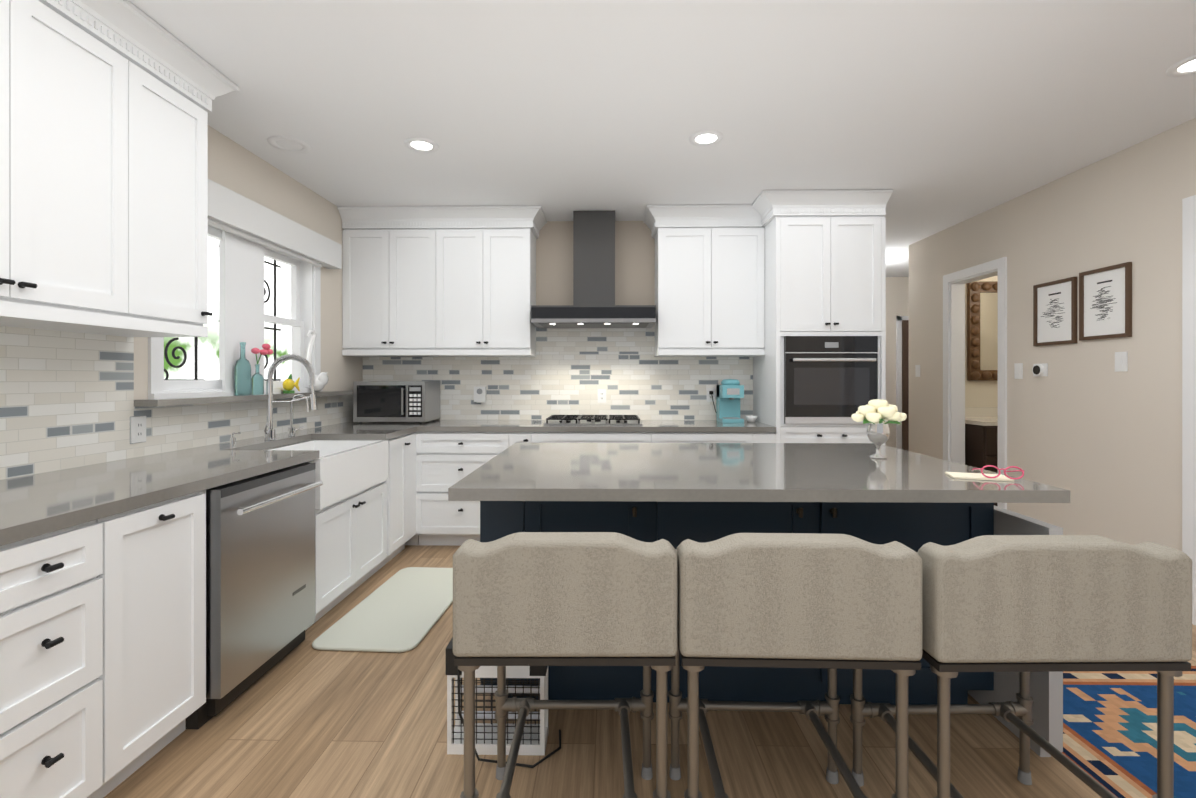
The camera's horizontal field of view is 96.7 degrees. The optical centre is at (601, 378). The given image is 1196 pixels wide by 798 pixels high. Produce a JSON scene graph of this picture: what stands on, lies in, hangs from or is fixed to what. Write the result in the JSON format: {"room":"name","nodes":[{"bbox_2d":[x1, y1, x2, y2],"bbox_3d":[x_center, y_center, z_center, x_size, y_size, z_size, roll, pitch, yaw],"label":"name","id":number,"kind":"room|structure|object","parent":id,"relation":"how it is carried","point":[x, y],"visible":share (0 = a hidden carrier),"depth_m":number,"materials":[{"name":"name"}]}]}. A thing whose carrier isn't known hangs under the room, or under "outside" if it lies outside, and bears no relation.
{"room":"kitchen","nodes":[
{"label":"kitchen","id":0,"kind":"room"},
{"bbox_2d":[134,125,361,449],"bbox_3d":[-2.191,-0.039,1.564,0.150,2.620,6.360,0,0,1],"label":"wall","id":1,"kind":"structure","parent":0,"point":[230,165],"depth_m":3.59,"materials":[{"name":"paint"}]},
{"bbox_2d":[0,326,133,479],"bbox_3d":[-2.113,0.086,1.403,0.001,0.540,1.960,0,0,1],"label":"tile backsplash","id":2,"kind":"structure","parent":1,"relation":"attached to","point":[66,400],"depth_m":2.07,"materials":[{"name":"tile"}]},
{"bbox_2d":[0,0,147,323],"bbox_3d":[-1.939,-0.788,1.589,0.348,1.116,0.899,0,0,1],"label":"upper cabinet","id":3,"kind":"object","parent":1,"relation":"attached to","point":[74,73],"depth_m":1.78,"materials":[{"name":"white wood"}]},
{"bbox_2d":[84,24,211,331],"bbox_3d":[-1.930,-0.788,2.144,0.348,1.116,0.449,0,0,1],"label":"upper cabinet","id":4,"kind":"object","parent":1,"relation":"attached to","point":[179,88],"depth_m":2.20,"materials":[{"name":"white wood"}]},
{"bbox_2d":[164,245,280,380],"bbox_3d":[-2.330,-0.393,3.186,0.014,1.125,1.300,0,0,1],"label":"window grille","id":5,"kind":"object","parent":1,"relation":"in","point":[195,353],"depth_m":3.05,"materials":[{"name":"black metal"}]},
{"bbox_2d":[148,225,321,398],"bbox_3d":[-2.150,-0.412,3.183,0.179,1.025,1.440,0,0,1],"label":"window","id":6,"kind":"structure","parent":1,"relation":"in","point":[243,317],"depth_m":3.12,"materials":[{"name":"white"}]},
{"bbox_2d":[134,394,352,457],"bbox_3d":[-2.079,0.240,3.484,0.001,0.230,2.204,0,0,1],"label":"tile backsplash","id":7,"kind":"structure","parent":1,"relation":"attached to","point":[174,428],"depth_m":2.94,"materials":[{"name":"tile"}]},
{"bbox_2d":[130,415,145,443],"bbox_3d":[-2.091,0.230,2.402,0.010,0.122,0.080,0,0,1],"label":"electrical outlet plate","id":8,"kind":"object","parent":7,"relation":"attached to","point":[137,429],"visible":1,"depth_m":2.40,"materials":[{"name":"white plastic"}]},
{"bbox_2d":[134,391,352,406],"bbox_3d":[-2.029,0.110,3.292,0.113,0.030,1.820,0,0,1],"label":"window sill ledge","id":9,"kind":"object","parent":1,"relation":"attached to","point":[174,401],"visible":0.86,"depth_m":2.76,"materials":[{"name":"grey stone"}]},
{"bbox_2d":[234,342,256,394],"bbox_3d":[-2.033,-0.055,3.012,0.080,0.299,0.078,0,0,1],"label":"bottle","id":10,"kind":"object","parent":9,"relation":"on","point":[245,383],"depth_m":2.99,"materials":[{"name":"teal glass"}]},
{"bbox_2d":[257,344,272,394],"bbox_3d":[-2.009,-0.058,3.144,0.070,0.303,0.150,0,0,19],"label":"bottle","id":11,"kind":"object","parent":9,"relation":"on","point":[260,380],"depth_m":3.12,"materials":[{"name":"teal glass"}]},
{"bbox_2d":[282,374,299,392],"bbox_3d":[-2.025,0.031,3.468,0.044,0.125,0.167,0,0,1],"label":"fish","id":12,"kind":"object","parent":9,"relation":"on","point":[288,384],"visible":1,"depth_m":3.43},
{"bbox_2d":[306,329,327,391],"bbox_3d":[-2.019,-0.126,3.774,0.082,0.439,0.255,0,0,1],"label":"swan figurine","id":13,"kind":"object","parent":9,"relation":"on","point":[321,381],"visible":0.77,"depth_m":3.72,"materials":[{"name":"white ceramic"}]},
{"bbox_2d":[208,179,341,268],"bbox_3d":[-2.038,-0.909,3.209,0.098,0.212,1.665,0,0,1],"label":"shade valance","id":14,"kind":"object","parent":1,"relation":"attached to","point":[233,212],"visible":0.62,"depth_m":3.17,"materials":[{"name":"white fabric"}]},
{"bbox_2d":[340,208,443,351],"bbox_3d":[-1.662,-0.789,4.409,0.811,1.116,0.348,0,0,1],"label":"upper cabinet","id":15,"kind":"object","parent":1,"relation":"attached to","point":[393,258],"depth_m":4.24,"materials":[{"name":"white wood"}]},
{"bbox_2d":[444,208,539,351],"bbox_3d":[-0.970,-0.789,4.397,0.811,1.116,0.348,0,0,1],"label":"upper cabinet","id":16,"kind":"object","parent":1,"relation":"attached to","point":[490,305],"depth_m":4.23,"materials":[{"name":"white wood"}]},
{"bbox_2d":[363,352,752,419],"bbox_3d":[-0.385,0.062,4.559,3.353,0.585,0.001,0,0,1],"label":"tile backsplash","id":17,"kind":"structure","parent":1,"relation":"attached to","point":[641,385],"depth_m":4.56,"materials":[{"name":"tile"}]},
{"bbox_2d":[474,387,486,402],"bbox_3d":[-1.028,0.140,4.542,0.102,0.127,0.053,0,0,1],"label":"outlet plates","id":18,"kind":"object","parent":17,"relation":"attached to","point":[480,394],"depth_m":4.52,"materials":[{"name":"white plastic"}]},
{"bbox_2d":[598,389,605,402],"bbox_3d":[0.004,0.148,4.525,0.059,0.110,0.053,0,0,1],"label":"outlet plates","id":19,"kind":"object","parent":17,"relation":"attached to","point":[601,392],"depth_m":4.55,"materials":[{"name":"white plastic"}]},
{"bbox_2d":[707,388,715,411],"bbox_3d":[0.927,0.181,4.510,0.067,0.194,0.053,0,0,1],"label":"outlet plates","id":20,"kind":"object","parent":17,"relation":"attached to","point":[710,391],"depth_m":4.53,"materials":[{"name":"white plastic"}]},
{"bbox_2d":[536,221,654,324],"bbox_3d":[-0.054,-0.904,4.556,1.015,0.888,0.003,0,0,1],"label":"wall","id":21,"kind":"structure","parent":0,"point":[634,262],"depth_m":4.55,"materials":[{"name":"paint"}]},
{"bbox_2d":[531,211,655,327],"bbox_3d":[-0.059,-0.885,4.306,0.955,0.922,0.497,0,0,1],"label":"range hood","id":22,"kind":"object","parent":21,"relation":"attached to","point":[593,306],"depth_m":4.26,"materials":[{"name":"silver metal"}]},
{"bbox_2d":[572,211,615,315],"bbox_3d":[-0.056,-0.954,4.409,0.335,0.786,0.290,0,0,1],"label":"hood chimney","id":23,"kind":"object","parent":22,"relation":"attached to","point":[593,231],"depth_m":4.26,"materials":[{"name":"grey metal"}]},
{"bbox_2d":[536,325,654,351],"bbox_3d":[-0.054,-0.346,4.553,1.015,0.230,0.001,0,0,1],"label":"tile backsplash","id":24,"kind":"structure","parent":21,"relation":"attached to","point":[595,339],"depth_m":4.55,"materials":[{"name":"tile"}]},
{"bbox_2d":[104,545,1195,797],"bbox_3d":[0.595,1.295,2.839,10.000,0.050,9.000,0,0,1],"label":"floor","id":25,"kind":"structure","parent":0,"point":[304,719],"depth_m":1.82,"materials":[{"name":"brown wood"}]},
{"bbox_2d":[0,508,131,797],"bbox_3d":[-1.768,0.834,1.362,0.698,0.872,0.433,0,0,1],"label":"base cabinet","id":26,"kind":"object","parent":25,"relation":"on","point":[66,590],"depth_m":1.42,"materials":[{"name":"white wood"}]},
{"bbox_2d":[0,448,319,539],"bbox_3d":[-1.763,0.375,1.524,0.702,0.039,2.215,0,0,1],"label":"countertop","id":27,"kind":"structure","parent":26,"relation":"on","point":[36,502],"depth_m":1.84,"materials":[{"name":"grey stone"}]},
{"bbox_2d":[132,484,211,773],"bbox_3d":[-1.762,0.834,1.723,0.698,0.872,0.407,0,0,1],"label":"base cabinet","id":28,"kind":"object","parent":25,"relation":"on","point":[152,606],"depth_m":1.76,"materials":[{"name":"white wood"}]},
{"bbox_2d":[212,456,327,716],"bbox_3d":[-1.741,0.834,2.272,0.722,0.872,0.688,0,0,1],"label":"base cabinet","id":29,"kind":"object","parent":25,"relation":"on","point":[270,528],"depth_m":2.18,"materials":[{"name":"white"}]},
{"bbox_2d":[206,463,322,715],"bbox_3d":[-1.399,0.827,2.243,0.152,0.846,0.620,0,0,1],"label":"dishwasher","id":30,"kind":"object","parent":29,"relation":"in","point":[260,527],"depth_m":2.13,"materials":[{"name":"silver metal"}]},
{"bbox_2d":[280,432,411,558],"bbox_3d":[-1.731,0.833,3.621,0.698,0.872,0.310,0,0,1],"label":"base cabinet","id":31,"kind":"object","parent":25,"relation":"on","point":[399,447],"depth_m":3.69,"materials":[{"name":"white wood"}]},
{"bbox_2d":[280,440,315,447],"bbox_3d":[-1.857,0.509,3.023,0.022,0.228,0.800,0,0,1],"label":"sink","id":32,"kind":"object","parent":31,"relation":"in","point":[303,443],"depth_m":3.30,"materials":[{"name":"white ceramic"}]},
{"bbox_2d":[316,440,371,455],"bbox_3d":[-1.621,0.509,3.408,0.436,0.228,0.022,0,0,1],"label":"sink","id":33,"kind":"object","parent":31,"relation":"in","point":[325,446],"depth_m":3.40,"materials":[{"name":"white ceramic"}]},
{"bbox_2d":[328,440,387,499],"bbox_3d":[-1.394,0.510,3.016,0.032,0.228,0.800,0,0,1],"label":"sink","id":34,"kind":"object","parent":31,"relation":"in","point":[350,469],"depth_m":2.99,"materials":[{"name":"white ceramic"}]},
{"bbox_2d":[328,476,391,610],"bbox_3d":[-1.741,0.959,3.021,0.698,0.620,0.890,0,0,1],"label":"base cabinet","id":35,"kind":"object","parent":25,"relation":"on","point":[360,526],"depth_m":3.06,"materials":[{"name":"white wood"}]},
{"bbox_2d":[312,567,452,651],"bbox_3d":[-1.098,1.261,2.997,0.550,0.017,1.075,0,0,1],"label":"mat","id":36,"kind":"object","parent":25,"relation":"on","point":[403,610],"visible":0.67,"depth_m":2.81,"materials":[{"name":"white"}]},
{"bbox_2d":[412,432,415,544],"bbox_3d":[-1.727,0.833,3.847,0.698,0.872,0.254,0,0,1],"label":"base cabinet","id":37,"kind":"object","parent":25,"relation":"on","point":[413,433],"depth_m":3.91,"materials":[{"name":"white wood"}]},
{"bbox_2d":[416,432,519,545],"bbox_3d":[-1.006,0.833,4.259,0.762,0.872,0.628,0,0,1],"label":"base cabinet","id":38,"kind":"object","parent":25,"relation":"on","point":[443,459],"depth_m":3.95,"materials":[{"name":"white wood"}]},
{"bbox_2d":[276,424,415,439],"bbox_3d":[-1.728,0.374,3.679,0.702,0.039,0.535,0,0,1],"label":"countertop","id":39,"kind":"structure","parent":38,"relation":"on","point":[336,431],"depth_m":3.50,"materials":[{"name":"grey stone"}]},
{"bbox_2d":[446,637,560,767],"bbox_3d":[-0.332,1.091,1.822,0.388,0.360,0.184,0,0,1],"label":"wire crate","id":40,"kind":"object","parent":25,"relation":"on","point":[534,739],"visible":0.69,"depth_m":1.80,"materials":[{"name":"white metal"}]},
{"bbox_2d":[453,532,676,797],"bbox_3d":[-0.087,0.827,1.495,0.543,0.888,0.499,0,0,1],"label":"stool","id":41,"kind":"object","parent":25,"relation":"on","point":[564,598],"visible":1,"depth_m":1.25,"materials":[{"name":"fabric"}]},
{"bbox_2d":[520,432,659,442],"bbox_3d":[-0.072,0.833,4.243,1.003,0.872,0.628,0,0,1],"label":"base cabinet","id":42,"kind":"object","parent":25,"relation":"on","point":[525,437],"depth_m":3.93,"materials":[{"name":"white wood"}]},
{"bbox_2d":[344,420,775,431],"bbox_3d":[-0.392,0.374,4.243,3.356,0.039,0.638,0,0,1],"label":"countertop","id":43,"kind":"structure","parent":42,"relation":"on","point":[433,425],"depth_m":3.94,"materials":[{"name":"grey stone"}]},
{"bbox_2d":[353,381,439,422],"bbox_3d":[-1.668,0.189,4.349,0.565,0.330,0.423,0,0,1],"label":"microwave","id":44,"kind":"object","parent":43,"relation":"on","point":[396,401],"visible":1,"depth_m":4.17,"materials":[{"name":"silver metal"}]},
{"bbox_2d":[716,379,743,422],"bbox_3d":[1.050,0.179,4.350,0.170,0.350,0.242,0,0,1],"label":"coffee maker","id":45,"kind":"object","parent":43,"relation":"on","point":[729,393],"visible":1,"depth_m":4.32,"materials":[{"name":"teal plastic"}]},
{"bbox_2d":[745,415,756,421],"bbox_3d":[1.220,0.329,4.328,0.096,0.050,0.096,0,0,1],"label":"sugar bowl","id":46,"kind":"object","parent":43,"relation":"on","point":[750,418],"visible":1,"depth_m":4.29,"materials":[{"name":"white ceramic"}]},
{"bbox_2d":[660,432,755,442],"bbox_3d":[0.717,0.833,4.230,0.802,0.872,0.628,0,0,1],"label":"base cabinet","id":47,"kind":"object","parent":25,"relation":"on","point":[665,437],"depth_m":3.92,"materials":[{"name":"white wood"}]},
{"bbox_2d":[480,503,1062,756],"bbox_3d":[0.533,0.834,2.330,1.979,0.874,1.139,0,0,1],"label":"kitchen island","id":48,"kind":"object","parent":25,"relation":"on","point":[913,525],"depth_m":2.00,"materials":[{"name":"blue wood"}]},
{"bbox_2d":[448,443,1069,502],"bbox_3d":[0.506,0.375,2.318,1.986,0.040,1.225,0,0,1],"label":"island countertop","id":49,"kind":"structure","parent":48,"relation":"on","point":[523,472],"depth_m":1.93,"materials":[{"name":"grey stone"}]},
{"bbox_2d":[851,399,906,458],"bbox_3d":[1.240,0.224,2.377,0.231,0.261,0.195,0,0,1],"label":"vase","id":50,"kind":"object","parent":49,"relation":"on","point":[878,416],"visible":1,"depth_m":2.34,"materials":[{"name":"silver metal"}]},
{"bbox_2d":[945,465,1023,481],"bbox_3d":[1.370,0.329,1.914,0.239,0.051,0.169,0,0,1],"label":"notepad","id":51,"kind":"object","parent":49,"relation":"on","point":[983,476],"visible":1,"depth_m":1.87,"materials":[{"name":"beige paper"}]},
{"bbox_2d":[668,533,921,797],"bbox_3d":[0.476,0.827,1.485,0.573,0.888,0.499,0,0,1],"label":"stool","id":52,"kind":"object","parent":25,"relation":"on","point":[832,603],"visible":0.96,"depth_m":1.24,"materials":[{"name":"fabric"}]},
{"bbox_2d":[752,192,891,444],"bbox_3d":[1.687,-0.039,4.206,0.798,2.616,0.644,0,0,1],"label":"tall cabinet","id":53,"kind":"object","parent":25,"relation":"on","point":[823,358],"depth_m":3.90,"materials":[{"name":"white wood"}]},
{"bbox_2d":[965,423,997,505],"bbox_3d":[3.988,0.839,4.854,1.320,0.860,0.547,0,0,1],"label":"bathroom vanity","id":54,"kind":"object","parent":25,"relation":"on","point":[981,437],"depth_m":4.64,"materials":[{"name":"brown wood"}]},
{"bbox_2d":[965,419,997,426],"bbox_3d":[3.989,0.392,4.860,1.350,0.035,0.535,0,0,1],"label":"countertop","id":55,"kind":"structure","parent":54,"relation":"on","point":[976,422],"depth_m":4.73,"materials":[{"name":"beige stone"}]},
{"bbox_2d":[850,535,1191,797],"bbox_3d":[1.073,0.827,1.471,0.612,0.888,0.505,0,0,1],"label":"stool","id":56,"kind":"object","parent":25,"relation":"on","point":[1024,606],"visible":0.9,"depth_m":1.23,"materials":[{"name":"fabric"}]},
{"bbox_2d":[1062,666,1195,797],"bbox_3d":[2.265,1.266,1.208,1.474,0.008,2.266,0,0,1],"label":"rug","id":57,"kind":"object","parent":25,"relation":"on","point":[1110,731],"visible":0.52,"depth_m":1.91,"materials":[{"name":"fabric"}]},
{"bbox_2d":[128,0,1195,276],"bbox_3d":[1.675,-1.390,2.820,7.840,0.080,9.000,0,0,1],"label":"ceiling","id":58,"kind":"structure","parent":0,"point":[936,116],"depth_m":2.54,"materials":[{"name":"paint"}]},
{"bbox_2d":[267,136,310,152],"bbox_3d":[-1.799,-1.346,3.061,0.218,0.006,0.218,0,0,1],"label":"ceiling vent","id":59,"kind":"object","parent":58,"relation":"in","point":[288,144],"visible":0.98,"depth_m":3.06,"materials":[{"name":"white plastic"}]},
{"bbox_2d":[404,137,438,152],"bbox_3d":[-1.039,-1.346,3.070,0.192,0.006,0.192,0,0,1],"label":"recessed light","id":60,"kind":"object","parent":58,"relation":"in","point":[422,145],"visible":1,"depth_m":3.06,"materials":[{"name":"white plastic"}]},
{"bbox_2d":[689,130,723,145],"bbox_3d":[0.586,-1.346,2.981,0.192,0.006,0.192,0,0,1],"label":"recessed light","id":61,"kind":"object","parent":58,"relation":"in","point":[707,138],"visible":1,"depth_m":2.97,"materials":[{"name":"white plastic"}]},
{"bbox_2d":[889,253,904,256],"bbox_3d":[3.224,-1.347,5.795,0.154,0.006,0.154,0,0,1],"label":"recessed light","id":62,"kind":"object","parent":58,"relation":"in","point":[897,255],"visible":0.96,"depth_m":5.79,"materials":[{"name":"white"}]},
{"bbox_2d":[1166,55,1195,76],"bbox_3d":[2.551,-1.346,2.274,0.192,0.006,0.192,0,0,1],"label":"recessed light","id":63,"kind":"object","parent":58,"relation":"in","point":[1185,67],"visible":1,"depth_m":2.31,"materials":[{"name":"white plastic"}]},
{"bbox_2d":[652,204,763,351],"bbox_3d":[0.870,-0.789,4.367,0.838,1.116,0.348,0,0,1],"label":"upper cabinet","id":64,"kind":"object","parent":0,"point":[709,259],"depth_m":4.20,"materials":[{"name":"white wood"}]},
{"bbox_2d":[886,277,905,447],"bbox_3d":[3.741,-0.041,7.147,3.450,2.620,0.120,0,0,1],"label":"wall","id":65,"kind":"structure","parent":0,"point":[895,286],"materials":[{"name":"paint"}]},
{"bbox_2d":[896,316,908,450],"bbox_3d":[4.399,0.219,7.026,0.950,2.100,0.098,0,0,1],"label":"hall door","id":66,"kind":"structure","parent":65,"relation":"in","point":[902,374],"depth_m":7.04,"materials":[{"name":"brown wood"}]},
{"bbox_2d":[965,275,997,406],"bbox_3d":[4.144,-0.041,5.190,1.820,2.620,0.120,0,0,1],"label":"wall","id":67,"kind":"structure","parent":0,"point":[981,393],"depth_m":5.13,"materials":[{"name":"paint"}]},
{"bbox_2d":[965,407,997,418],"bbox_3d":[3.993,0.327,5.118,1.350,0.095,0.020,0,0,1],"label":"backsplash","id":68,"kind":"structure","parent":67,"relation":"attached to","point":[970,412],"depth_m":5.11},
{"bbox_2d":[967,281,997,380],"bbox_3d":[3.903,-0.456,5.100,0.740,0.950,0.064,0,0,1],"label":"ornate mirror","id":69,"kind":"object","parent":67,"relation":"attached to","point":[982,330],"visible":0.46,"depth_m":5.12,"materials":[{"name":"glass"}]},
{"bbox_2d":[906,118,1195,550],"bbox_3d":[3.119,-0.040,1.847,0.120,2.620,7.100,0,0,1],"label":"wall","id":70,"kind":"structure","parent":0,"point":[1094,432],"depth_m":3.35,"materials":[{"name":"paint"}]},
{"bbox_2d":[915,365,919,376],"bbox_3d":[3.109,-0.076,5.227,0.009,0.116,0.074,0,0,1],"label":"switch plate","id":71,"kind":"object","parent":70,"relation":"attached to","point":[917,367],"depth_m":5.23,"materials":[{"name":"white plastic"}]},
{"bbox_2d":[1014,363,1022,378],"bbox_3d":[3.088,-0.056,3.938,0.009,0.116,0.074,0,0,1],"label":"switch plate","id":72,"kind":"object","parent":70,"relation":"attached to","point":[1018,367],"depth_m":3.93,"materials":[{"name":"white plastic"}]},
{"bbox_2d":[1032,363,1047,375],"bbox_3d":[3.074,-0.060,3.738,0.031,0.090,0.120,0,0,1],"label":"thermostat","id":73,"kind":"object","parent":70,"relation":"attached to","point":[1039,369],"visible":1,"depth_m":3.71,"materials":[{"name":"white plastic"}]},
{"bbox_2d":[1033,277,1076,345],"bbox_3d":[3.077,-0.445,3.612,0.020,0.432,0.334,0,0,1],"label":"picture frame","id":74,"kind":"object","parent":70,"relation":"attached to","point":[1054,312],"visible":1,"depth_m":3.61,"materials":[{"name":"white paper"}]},
{"bbox_2d":[1079,262,1131,340],"bbox_3d":[3.071,-0.460,3.248,0.020,0.434,0.327,0,0,1],"label":"picture frame","id":75,"kind":"object","parent":70,"relation":"attached to","point":[1105,302],"visible":0.96,"depth_m":3.23,"materials":[{"name":"white paper"}]},
{"bbox_2d":[1115,352,1127,371],"bbox_3d":[3.075,-0.100,3.148,0.009,0.116,0.074,0,0,1],"label":"switch plate","id":76,"kind":"object","parent":70,"relation":"attached to","point":[1121,361],"depth_m":3.14,"materials":[{"name":"white plastic"}]},
{"label":"outside","id":77,"kind":"structure","parent":0,"visible":0},
{"bbox_2d":[164,236,291,380],"bbox_3d":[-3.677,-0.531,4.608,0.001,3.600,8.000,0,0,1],"label":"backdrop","id":78,"kind":"structure","parent":77,"point":[208,357],"depth_m":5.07,"materials":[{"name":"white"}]}
]}

